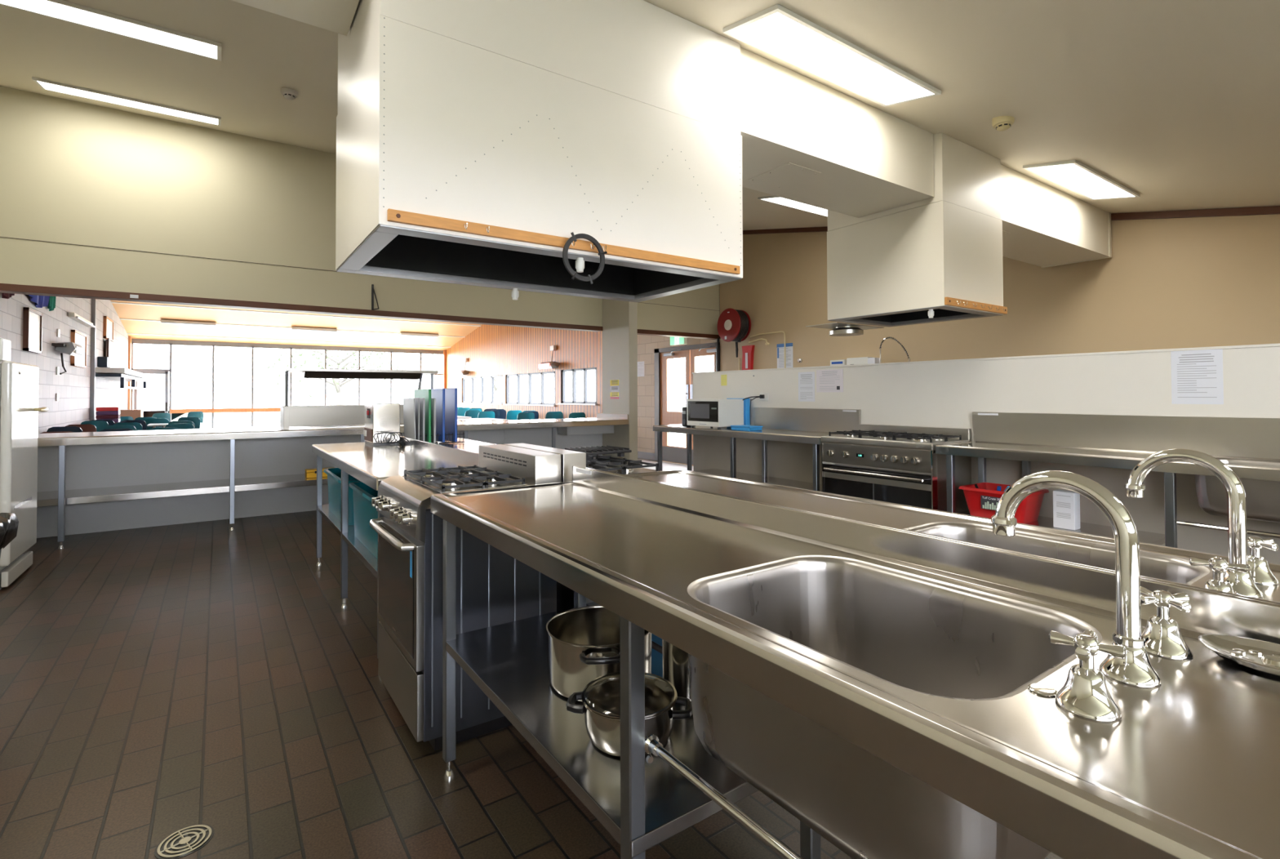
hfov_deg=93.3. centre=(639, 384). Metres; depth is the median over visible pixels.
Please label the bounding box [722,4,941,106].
ceiling light
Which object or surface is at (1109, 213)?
trim
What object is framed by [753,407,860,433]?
backsplash
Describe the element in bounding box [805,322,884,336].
flange
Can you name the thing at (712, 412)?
microwave
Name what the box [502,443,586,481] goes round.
backsplash
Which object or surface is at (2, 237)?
trim
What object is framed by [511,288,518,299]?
suppression nozzle
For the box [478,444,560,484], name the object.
backsplash
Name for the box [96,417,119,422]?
folder
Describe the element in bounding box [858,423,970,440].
backsplash
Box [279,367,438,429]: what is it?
gantry
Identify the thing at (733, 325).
hose reel
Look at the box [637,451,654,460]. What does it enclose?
baseboard
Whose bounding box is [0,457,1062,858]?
floor
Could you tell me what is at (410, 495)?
cooktop
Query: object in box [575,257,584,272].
suppression nozzle
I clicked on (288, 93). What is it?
smoke detector
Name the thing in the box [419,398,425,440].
cutting board
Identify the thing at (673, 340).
exit sign
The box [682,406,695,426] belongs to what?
radio
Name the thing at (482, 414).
plastic chair
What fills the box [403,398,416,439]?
cutting board
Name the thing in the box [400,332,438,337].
light
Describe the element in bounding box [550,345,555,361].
switch box
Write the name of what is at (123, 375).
wall shelf
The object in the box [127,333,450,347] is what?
beam
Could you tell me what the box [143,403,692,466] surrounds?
ground
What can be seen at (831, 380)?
notice
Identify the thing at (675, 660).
stock pot
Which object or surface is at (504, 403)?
sill
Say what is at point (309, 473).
toolbox
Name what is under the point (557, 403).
sill
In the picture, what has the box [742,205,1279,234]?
trim
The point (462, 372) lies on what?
wall heater
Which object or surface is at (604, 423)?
countertop
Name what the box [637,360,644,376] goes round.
notice
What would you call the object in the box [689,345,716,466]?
door
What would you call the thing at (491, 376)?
window
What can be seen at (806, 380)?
notice
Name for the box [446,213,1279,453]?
wall
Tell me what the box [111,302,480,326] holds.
beam
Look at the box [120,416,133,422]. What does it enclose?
plastic chair
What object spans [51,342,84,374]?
wall heater
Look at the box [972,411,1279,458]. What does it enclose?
backsplash
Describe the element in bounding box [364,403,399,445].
toaster
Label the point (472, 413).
plastic chair
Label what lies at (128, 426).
plastic chair
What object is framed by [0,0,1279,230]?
ceiling
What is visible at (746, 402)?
board
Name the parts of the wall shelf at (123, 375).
rail, rail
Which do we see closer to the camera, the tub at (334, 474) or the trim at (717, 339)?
the tub at (334, 474)
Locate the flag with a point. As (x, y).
(6, 295)
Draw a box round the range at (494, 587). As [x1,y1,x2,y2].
[368,444,560,751]
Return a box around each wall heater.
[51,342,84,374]
[455,369,469,375]
[537,361,559,368]
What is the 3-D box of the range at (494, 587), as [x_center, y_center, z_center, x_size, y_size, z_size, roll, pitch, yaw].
[-0.721,0.773,2.419,0.594,0.995,0.612,0,-1,-35]
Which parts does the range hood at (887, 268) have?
casing, casing, hook rail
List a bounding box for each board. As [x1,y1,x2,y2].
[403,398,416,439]
[408,397,419,439]
[413,388,431,442]
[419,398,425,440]
[431,388,444,442]
[431,398,435,442]
[444,387,457,441]
[726,398,750,427]
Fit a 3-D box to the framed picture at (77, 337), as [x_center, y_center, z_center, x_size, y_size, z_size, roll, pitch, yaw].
[-9.802,-0.602,10.564,0.050,0.600,1.120,0,-1,-35]
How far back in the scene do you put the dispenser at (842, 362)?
7.82 m
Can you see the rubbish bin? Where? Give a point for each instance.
(9, 522)
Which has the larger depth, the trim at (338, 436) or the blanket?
the blanket
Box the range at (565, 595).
[502,443,660,611]
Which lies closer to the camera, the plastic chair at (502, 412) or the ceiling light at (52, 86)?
the ceiling light at (52, 86)
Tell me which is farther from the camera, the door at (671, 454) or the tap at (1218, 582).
the door at (671, 454)
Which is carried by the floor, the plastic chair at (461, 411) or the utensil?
the plastic chair at (461, 411)
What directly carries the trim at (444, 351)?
attached to the wall at (1211, 281)
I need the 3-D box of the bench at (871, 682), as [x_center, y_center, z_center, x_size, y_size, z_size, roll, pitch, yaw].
[0.329,0.765,1.000,0.546,0.954,2.790,0,-1,-35]
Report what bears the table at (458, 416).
on the floor
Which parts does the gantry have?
post, rail, post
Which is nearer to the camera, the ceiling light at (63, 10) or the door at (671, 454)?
the ceiling light at (63, 10)
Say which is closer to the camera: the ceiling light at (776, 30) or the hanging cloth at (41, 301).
the ceiling light at (776, 30)
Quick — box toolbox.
[305,466,333,478]
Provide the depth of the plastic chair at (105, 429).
7.97 m
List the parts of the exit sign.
white panel, green panel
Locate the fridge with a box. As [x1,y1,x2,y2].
[0,360,48,589]
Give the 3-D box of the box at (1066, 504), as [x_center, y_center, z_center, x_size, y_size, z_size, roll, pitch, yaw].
[2.443,0.719,3.463,0.081,0.212,0.110,0,-1,-35]
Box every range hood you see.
[335,0,742,302]
[826,133,1007,326]
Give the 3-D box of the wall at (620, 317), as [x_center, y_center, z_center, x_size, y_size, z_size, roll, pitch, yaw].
[-0.286,-0.569,8.310,0.132,3.880,0.682,0,-1,-35]
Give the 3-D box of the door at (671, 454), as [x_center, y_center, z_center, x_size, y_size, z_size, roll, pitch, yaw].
[0.581,0.396,10.767,0.168,2.028,0.850,0,-1,-35]
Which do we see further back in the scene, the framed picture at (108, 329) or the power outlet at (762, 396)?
the framed picture at (108, 329)
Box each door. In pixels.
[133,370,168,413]
[660,348,690,465]
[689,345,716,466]
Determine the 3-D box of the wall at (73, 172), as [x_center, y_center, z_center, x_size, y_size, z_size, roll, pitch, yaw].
[-2.319,-2.381,7.423,8.710,3.115,0.130,0,-1,-35]
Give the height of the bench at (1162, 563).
0.954 m
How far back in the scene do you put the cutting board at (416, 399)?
4.31 m
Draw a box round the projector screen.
[106,337,118,367]
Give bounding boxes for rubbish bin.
[0,512,18,556]
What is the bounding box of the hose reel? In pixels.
[717,307,751,357]
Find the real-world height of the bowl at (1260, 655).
0.016 m
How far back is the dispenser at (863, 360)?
7.51 m
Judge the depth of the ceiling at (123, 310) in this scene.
17.13 m
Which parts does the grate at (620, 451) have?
plate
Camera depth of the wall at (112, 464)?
5.85 m
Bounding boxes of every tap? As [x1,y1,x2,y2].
[879,336,911,363]
[991,470,1193,721]
[1054,655,1121,721]
[1124,448,1279,598]
[1141,605,1193,659]
[1203,570,1234,593]
[1247,547,1279,584]
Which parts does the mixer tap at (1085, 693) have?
spout, cross handle, spout, cross handle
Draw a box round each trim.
[1,236,719,311]
[337,435,339,467]
[443,350,446,388]
[504,428,506,444]
[637,328,720,339]
[716,337,719,371]
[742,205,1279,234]
[1041,212,1111,267]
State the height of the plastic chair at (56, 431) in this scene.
0.802 m
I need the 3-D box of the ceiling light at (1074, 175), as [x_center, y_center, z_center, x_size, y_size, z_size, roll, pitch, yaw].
[3.316,-1.510,4.512,1.240,0.081,0.320,0,-1,-35]
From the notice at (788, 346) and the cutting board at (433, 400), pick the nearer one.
the cutting board at (433, 400)
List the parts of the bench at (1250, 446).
leg, leg, leg, leg, rail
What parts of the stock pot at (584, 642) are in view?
handle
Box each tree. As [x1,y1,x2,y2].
[246,348,404,404]
[425,354,521,401]
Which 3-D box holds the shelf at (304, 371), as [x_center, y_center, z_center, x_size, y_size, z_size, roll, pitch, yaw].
[-2.922,-0.137,6.415,1.460,0.032,0.300,0,-1,-35]
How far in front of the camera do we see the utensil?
3.70 m
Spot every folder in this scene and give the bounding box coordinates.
[95,414,119,418]
[96,407,120,411]
[96,410,120,414]
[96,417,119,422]
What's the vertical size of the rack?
0.077 m
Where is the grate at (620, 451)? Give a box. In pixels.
[564,445,631,459]
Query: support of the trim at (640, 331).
attached to the wall at (73, 172)
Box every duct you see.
[231,0,359,35]
[740,47,933,217]
[1000,164,1109,266]
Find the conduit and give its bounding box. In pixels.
[750,330,786,368]
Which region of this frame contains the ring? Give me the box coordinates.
[562,231,607,284]
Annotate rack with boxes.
[416,431,464,444]
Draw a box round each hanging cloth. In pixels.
[28,294,49,307]
[47,296,56,311]
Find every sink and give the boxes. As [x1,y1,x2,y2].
[687,555,1102,858]
[903,521,1209,584]
[1194,457,1279,523]
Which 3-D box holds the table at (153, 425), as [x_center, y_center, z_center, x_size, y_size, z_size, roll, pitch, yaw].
[-8.696,1.083,10.924,0.300,0.725,0.400,0,-1,-35]
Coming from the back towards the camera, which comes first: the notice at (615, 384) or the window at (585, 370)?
the window at (585, 370)
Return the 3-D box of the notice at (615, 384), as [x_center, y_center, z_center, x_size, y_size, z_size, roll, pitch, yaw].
[-0.347,0.071,8.270,0.004,0.267,0.224,0,-1,-35]
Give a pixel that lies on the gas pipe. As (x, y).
(766, 343)
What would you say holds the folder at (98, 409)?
on the folder at (100, 412)
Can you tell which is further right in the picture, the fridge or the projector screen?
the projector screen
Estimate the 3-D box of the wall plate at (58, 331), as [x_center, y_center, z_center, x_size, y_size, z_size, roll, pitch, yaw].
[-8.911,-0.783,9.262,0.020,0.120,0.120,0,-1,-35]
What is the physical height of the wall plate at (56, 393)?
0.120 m
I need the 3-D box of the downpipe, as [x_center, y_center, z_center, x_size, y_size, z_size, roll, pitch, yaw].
[-10.604,-0.434,11.721,0.060,3.800,0.100,0,-1,-35]
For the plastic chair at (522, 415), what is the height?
0.850 m
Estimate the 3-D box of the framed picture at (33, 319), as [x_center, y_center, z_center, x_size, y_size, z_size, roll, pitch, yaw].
[-7.972,-0.694,7.940,0.050,0.550,0.720,0,-1,-35]
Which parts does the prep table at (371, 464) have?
leg, leg, leg, cable coil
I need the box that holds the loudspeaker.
[97,356,110,367]
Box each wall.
[0,85,719,334]
[0,293,128,433]
[36,426,602,537]
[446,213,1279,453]
[602,298,637,464]
[693,434,1279,564]
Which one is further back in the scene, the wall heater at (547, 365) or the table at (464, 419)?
the wall heater at (547, 365)
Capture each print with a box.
[29,311,39,351]
[75,332,85,365]
[106,318,112,339]
[1056,494,1071,519]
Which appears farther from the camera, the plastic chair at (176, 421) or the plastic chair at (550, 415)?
the plastic chair at (550, 415)
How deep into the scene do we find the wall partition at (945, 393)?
3.94 m
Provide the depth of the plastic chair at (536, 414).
14.16 m
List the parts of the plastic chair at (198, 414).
backrest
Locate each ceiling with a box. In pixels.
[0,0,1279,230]
[110,299,482,350]
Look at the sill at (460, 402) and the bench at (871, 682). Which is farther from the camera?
the sill at (460, 402)
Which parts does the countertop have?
leg, leg, leg, leg, leg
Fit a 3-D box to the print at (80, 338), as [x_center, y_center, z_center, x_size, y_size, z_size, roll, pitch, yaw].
[-9.808,-0.602,10.560,0.035,0.530,1.050,0,-1,-35]
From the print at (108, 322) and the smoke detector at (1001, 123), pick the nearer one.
the smoke detector at (1001, 123)
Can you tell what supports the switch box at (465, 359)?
attached to the wall at (1211, 281)
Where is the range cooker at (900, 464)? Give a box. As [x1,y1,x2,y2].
[821,423,971,512]
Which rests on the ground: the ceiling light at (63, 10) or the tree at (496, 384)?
the tree at (496, 384)
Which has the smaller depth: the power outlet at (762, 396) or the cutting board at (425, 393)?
the cutting board at (425, 393)
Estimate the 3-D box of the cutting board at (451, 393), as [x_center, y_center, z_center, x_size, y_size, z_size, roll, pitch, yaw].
[-1.465,0.229,4.607,0.018,0.395,0.400,0,-1,-35]
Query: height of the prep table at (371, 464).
0.966 m
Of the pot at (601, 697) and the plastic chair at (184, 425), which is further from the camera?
the plastic chair at (184, 425)
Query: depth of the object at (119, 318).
16.83 m
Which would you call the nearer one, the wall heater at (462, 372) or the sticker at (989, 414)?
the sticker at (989, 414)
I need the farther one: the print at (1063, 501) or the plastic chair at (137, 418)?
the plastic chair at (137, 418)
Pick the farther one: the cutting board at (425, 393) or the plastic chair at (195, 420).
the plastic chair at (195, 420)
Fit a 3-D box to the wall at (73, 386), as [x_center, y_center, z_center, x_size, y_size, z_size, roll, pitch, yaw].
[-10.071,-1.202,10.809,0.120,5.300,14.589,0,-1,-35]
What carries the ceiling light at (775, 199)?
attached to the ceiling at (1176, 103)
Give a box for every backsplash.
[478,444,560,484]
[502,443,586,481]
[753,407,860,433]
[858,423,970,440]
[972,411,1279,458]
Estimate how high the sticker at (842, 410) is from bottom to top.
0.013 m
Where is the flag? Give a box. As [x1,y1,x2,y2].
[1,293,14,298]
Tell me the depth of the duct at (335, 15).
2.22 m
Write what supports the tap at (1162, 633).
on the mixer tap at (1085, 693)
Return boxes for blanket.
[742,345,754,369]
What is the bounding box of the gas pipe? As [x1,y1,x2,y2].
[748,337,768,345]
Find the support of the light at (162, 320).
attached to the ceiling at (123, 310)
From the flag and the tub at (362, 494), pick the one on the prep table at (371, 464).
the tub at (362, 494)
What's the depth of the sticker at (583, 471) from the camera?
2.23 m
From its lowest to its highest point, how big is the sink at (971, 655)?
0.276 m
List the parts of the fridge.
handle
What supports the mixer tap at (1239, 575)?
on the bench at (1162, 563)
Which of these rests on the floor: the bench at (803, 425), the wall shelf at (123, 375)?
the bench at (803, 425)
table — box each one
[146,423,168,428]
[222,426,279,427]
[311,431,478,675]
[400,435,493,453]
[457,415,471,418]
[457,417,508,421]
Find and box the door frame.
[653,342,719,461]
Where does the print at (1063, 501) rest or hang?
attached to the box at (1066, 504)
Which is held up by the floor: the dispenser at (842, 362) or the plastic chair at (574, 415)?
the plastic chair at (574, 415)
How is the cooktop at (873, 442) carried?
in the range cooker at (900, 464)
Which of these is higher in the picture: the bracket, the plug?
the bracket
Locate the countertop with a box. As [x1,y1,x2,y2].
[36,413,628,550]
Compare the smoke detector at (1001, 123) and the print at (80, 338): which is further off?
the print at (80, 338)
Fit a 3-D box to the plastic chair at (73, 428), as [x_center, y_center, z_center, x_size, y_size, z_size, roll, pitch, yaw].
[-8.325,1.008,8.783,0.410,0.802,0.489,0,-1,-35]
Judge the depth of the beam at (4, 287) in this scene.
6.22 m
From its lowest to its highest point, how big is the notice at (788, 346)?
0.455 m
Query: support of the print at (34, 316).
attached to the framed picture at (33, 319)
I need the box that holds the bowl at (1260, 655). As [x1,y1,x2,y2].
[1197,634,1279,677]
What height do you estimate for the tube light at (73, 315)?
0.088 m
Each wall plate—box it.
[55,366,59,374]
[55,392,58,400]
[56,328,60,337]
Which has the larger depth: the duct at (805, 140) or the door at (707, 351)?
the door at (707, 351)
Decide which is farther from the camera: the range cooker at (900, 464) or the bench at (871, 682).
the range cooker at (900, 464)
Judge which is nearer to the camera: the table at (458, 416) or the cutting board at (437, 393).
the cutting board at (437, 393)
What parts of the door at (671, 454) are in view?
kick plate, push plate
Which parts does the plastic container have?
lid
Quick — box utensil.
[996,485,1001,490]
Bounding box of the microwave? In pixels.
[686,398,743,429]
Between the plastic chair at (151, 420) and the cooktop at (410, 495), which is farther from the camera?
the plastic chair at (151, 420)
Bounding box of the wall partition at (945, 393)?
[692,342,1279,470]
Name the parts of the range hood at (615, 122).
casing, hook rail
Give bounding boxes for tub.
[323,467,360,525]
[348,481,377,559]
[958,482,1048,523]
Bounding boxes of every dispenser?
[830,359,846,365]
[846,356,879,364]
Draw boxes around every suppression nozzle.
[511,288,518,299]
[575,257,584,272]
[928,308,933,318]
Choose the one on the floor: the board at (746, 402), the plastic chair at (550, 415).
the plastic chair at (550, 415)
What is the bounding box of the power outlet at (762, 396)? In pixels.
[742,392,768,424]
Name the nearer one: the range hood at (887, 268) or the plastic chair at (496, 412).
the range hood at (887, 268)
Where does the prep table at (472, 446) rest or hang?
on the floor
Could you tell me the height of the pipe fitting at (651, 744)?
0.048 m
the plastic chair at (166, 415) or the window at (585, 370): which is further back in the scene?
the plastic chair at (166, 415)
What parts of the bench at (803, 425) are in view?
leg, leg, leg, leg, leg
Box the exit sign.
[670,336,686,345]
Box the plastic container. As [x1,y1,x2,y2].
[730,424,763,431]
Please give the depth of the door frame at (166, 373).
17.14 m
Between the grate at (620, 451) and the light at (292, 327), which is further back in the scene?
the light at (292, 327)
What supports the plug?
on the bench at (871, 682)
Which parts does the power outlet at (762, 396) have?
cord, plate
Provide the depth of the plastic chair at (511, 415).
14.99 m
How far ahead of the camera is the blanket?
9.21 m
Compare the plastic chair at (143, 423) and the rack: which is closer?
the rack
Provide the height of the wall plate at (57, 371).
0.120 m
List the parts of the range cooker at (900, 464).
knob, knob, knob, door handle, control panel, door, trim, knob, knob, knob, knob, burner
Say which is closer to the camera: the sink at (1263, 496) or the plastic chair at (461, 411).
the sink at (1263, 496)
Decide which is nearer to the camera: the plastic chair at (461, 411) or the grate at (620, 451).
the grate at (620, 451)
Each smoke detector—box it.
[280,87,297,100]
[991,115,1014,131]
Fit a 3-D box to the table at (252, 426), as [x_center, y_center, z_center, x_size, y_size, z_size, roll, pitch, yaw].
[-5.777,1.054,9.850,1.700,0.725,0.700,0,-1,-35]
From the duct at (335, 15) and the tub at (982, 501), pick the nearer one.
the duct at (335, 15)
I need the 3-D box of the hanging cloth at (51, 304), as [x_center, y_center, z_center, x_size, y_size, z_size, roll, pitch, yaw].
[-8.520,-1.373,8.754,0.057,0.640,0.260,0,-1,-35]
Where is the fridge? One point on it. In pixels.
(20, 409)
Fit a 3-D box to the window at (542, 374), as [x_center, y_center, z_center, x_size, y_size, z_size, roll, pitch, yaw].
[-2.889,0.121,15.930,0.079,0.820,3.080,0,-1,-35]
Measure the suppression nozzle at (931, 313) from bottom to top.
0.056 m
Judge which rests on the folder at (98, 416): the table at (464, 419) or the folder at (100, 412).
the folder at (100, 412)
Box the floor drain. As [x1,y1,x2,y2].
[154,824,214,858]
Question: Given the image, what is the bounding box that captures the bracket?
[371,284,378,310]
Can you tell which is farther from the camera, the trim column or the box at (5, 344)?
the trim column
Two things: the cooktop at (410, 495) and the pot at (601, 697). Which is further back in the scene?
the cooktop at (410, 495)
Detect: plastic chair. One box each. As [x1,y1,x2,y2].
[40,431,74,433]
[46,426,82,432]
[66,423,96,431]
[80,420,108,431]
[92,419,114,425]
[99,428,133,431]
[103,424,136,431]
[113,422,142,430]
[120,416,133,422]
[120,419,146,430]
[134,417,155,421]
[145,417,168,430]
[149,426,180,430]
[151,413,170,422]
[164,422,194,429]
[168,420,194,426]
[177,416,199,428]
[186,411,203,428]
[457,407,470,421]
[464,409,480,421]
[469,408,481,411]
[477,411,494,417]
[484,410,499,418]
[493,409,506,418]
[506,409,521,419]
[516,412,534,419]
[524,411,538,419]
[545,411,563,418]
[568,412,585,417]
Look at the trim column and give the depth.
16.51 m
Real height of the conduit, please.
0.938 m
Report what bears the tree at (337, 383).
on the ground
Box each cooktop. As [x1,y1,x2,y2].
[376,471,533,542]
[587,462,660,474]
[821,434,968,450]
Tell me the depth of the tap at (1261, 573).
1.06 m
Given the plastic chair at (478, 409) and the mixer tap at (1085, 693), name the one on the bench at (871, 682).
the mixer tap at (1085, 693)
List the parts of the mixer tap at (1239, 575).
spout, cross handle, spout, cross handle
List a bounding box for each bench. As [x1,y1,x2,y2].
[430,466,1279,858]
[572,465,1279,653]
[653,407,860,491]
[935,411,1279,547]
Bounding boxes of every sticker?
[129,293,138,297]
[576,468,591,475]
[842,409,856,411]
[977,413,998,415]
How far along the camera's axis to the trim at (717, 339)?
9.71 m
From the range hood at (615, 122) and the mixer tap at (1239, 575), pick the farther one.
the range hood at (615, 122)
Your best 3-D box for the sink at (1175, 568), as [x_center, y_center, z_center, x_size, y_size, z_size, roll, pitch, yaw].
[0.802,0.489,1.266,0.419,0.276,0.538,0,-1,-35]
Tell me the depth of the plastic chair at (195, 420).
12.56 m
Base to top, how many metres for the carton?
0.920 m
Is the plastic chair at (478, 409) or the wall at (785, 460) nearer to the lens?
the wall at (785, 460)
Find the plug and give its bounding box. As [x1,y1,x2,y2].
[1027,683,1057,696]
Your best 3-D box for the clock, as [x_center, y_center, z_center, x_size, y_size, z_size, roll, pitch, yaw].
[1.566,0.507,4.300,0.004,0.025,0.060,0,-1,-35]
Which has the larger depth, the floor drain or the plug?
the floor drain
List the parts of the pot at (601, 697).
handle, handle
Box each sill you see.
[459,402,502,404]
[502,403,555,406]
[557,403,597,404]
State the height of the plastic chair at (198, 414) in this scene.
0.802 m
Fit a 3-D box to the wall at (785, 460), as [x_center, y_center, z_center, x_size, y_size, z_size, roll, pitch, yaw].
[2.729,0.797,3.527,0.002,0.760,7.490,0,-1,-35]
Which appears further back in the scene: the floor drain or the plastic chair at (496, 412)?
the plastic chair at (496, 412)
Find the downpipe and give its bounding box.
[89,298,96,420]
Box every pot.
[546,604,652,701]
[565,671,692,756]
[662,639,693,714]
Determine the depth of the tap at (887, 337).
7.07 m
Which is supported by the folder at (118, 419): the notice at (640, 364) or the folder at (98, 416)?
the folder at (98, 416)
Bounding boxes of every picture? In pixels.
[22,306,42,353]
[70,329,87,368]
[102,315,113,341]
[982,501,998,510]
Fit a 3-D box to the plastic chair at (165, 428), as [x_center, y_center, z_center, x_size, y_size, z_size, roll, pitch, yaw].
[-6.631,0.996,8.452,0.410,0.802,0.489,0,-1,-35]
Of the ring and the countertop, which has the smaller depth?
the ring
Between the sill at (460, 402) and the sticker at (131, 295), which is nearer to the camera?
the sticker at (131, 295)
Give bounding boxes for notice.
[610,379,619,399]
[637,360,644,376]
[720,374,726,385]
[777,342,793,368]
[798,371,814,401]
[816,368,843,392]
[1170,348,1223,404]
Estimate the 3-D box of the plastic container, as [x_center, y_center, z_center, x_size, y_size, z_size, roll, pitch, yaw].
[0.979,0.401,5.551,0.170,0.042,0.250,0,-1,-35]
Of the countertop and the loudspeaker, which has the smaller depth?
the countertop
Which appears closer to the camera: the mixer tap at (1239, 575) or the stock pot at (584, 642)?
the mixer tap at (1239, 575)
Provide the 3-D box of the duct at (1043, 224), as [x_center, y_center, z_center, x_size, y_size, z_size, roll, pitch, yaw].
[3.208,-1.409,5.084,2.143,0.510,0.545,0,-1,-35]
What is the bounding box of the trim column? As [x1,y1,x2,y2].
[127,335,132,409]
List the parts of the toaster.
brown panel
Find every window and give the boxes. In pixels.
[131,338,443,428]
[462,374,502,403]
[506,371,555,404]
[561,367,596,404]
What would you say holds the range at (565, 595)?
on the floor
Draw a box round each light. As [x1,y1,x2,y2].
[0,0,221,61]
[31,76,221,125]
[67,311,95,327]
[160,319,216,325]
[291,326,337,331]
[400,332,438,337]
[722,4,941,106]
[757,195,827,217]
[1022,160,1140,199]
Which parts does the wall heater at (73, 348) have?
arm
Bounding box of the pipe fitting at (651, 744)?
[643,734,662,763]
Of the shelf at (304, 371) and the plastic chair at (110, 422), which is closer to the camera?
the shelf at (304, 371)
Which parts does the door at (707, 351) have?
push plate, kick plate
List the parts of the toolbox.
lid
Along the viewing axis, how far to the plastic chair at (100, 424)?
10.65 m
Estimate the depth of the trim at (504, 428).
7.70 m
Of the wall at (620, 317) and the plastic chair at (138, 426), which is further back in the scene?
the plastic chair at (138, 426)
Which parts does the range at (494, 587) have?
knob, knob, knob, door handle, knob, door glass, knob, drawer, door, knob, burner, burner, burner, burner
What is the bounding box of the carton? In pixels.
[119,408,143,419]
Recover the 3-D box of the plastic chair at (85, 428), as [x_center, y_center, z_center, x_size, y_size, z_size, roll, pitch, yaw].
[-8.704,1.021,9.432,0.410,0.802,0.489,0,-1,-35]
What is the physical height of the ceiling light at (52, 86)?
0.085 m
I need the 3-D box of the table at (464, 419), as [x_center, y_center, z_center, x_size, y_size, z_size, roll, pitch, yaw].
[-3.298,1.095,12.675,0.700,0.725,1.200,0,-1,-35]
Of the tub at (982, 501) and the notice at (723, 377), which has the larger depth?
the notice at (723, 377)
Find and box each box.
[0,337,10,361]
[463,357,467,369]
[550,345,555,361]
[1053,488,1079,530]
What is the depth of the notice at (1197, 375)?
3.21 m
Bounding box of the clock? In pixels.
[856,453,863,457]
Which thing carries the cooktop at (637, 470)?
in the range at (565, 595)
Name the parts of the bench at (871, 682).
leg, leg, leg, rail, leg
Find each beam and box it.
[0,283,602,331]
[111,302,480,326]
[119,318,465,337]
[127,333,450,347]
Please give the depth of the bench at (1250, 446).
3.26 m
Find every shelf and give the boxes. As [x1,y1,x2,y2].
[95,367,148,390]
[284,367,438,373]
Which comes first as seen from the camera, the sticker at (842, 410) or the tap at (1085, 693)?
the tap at (1085, 693)

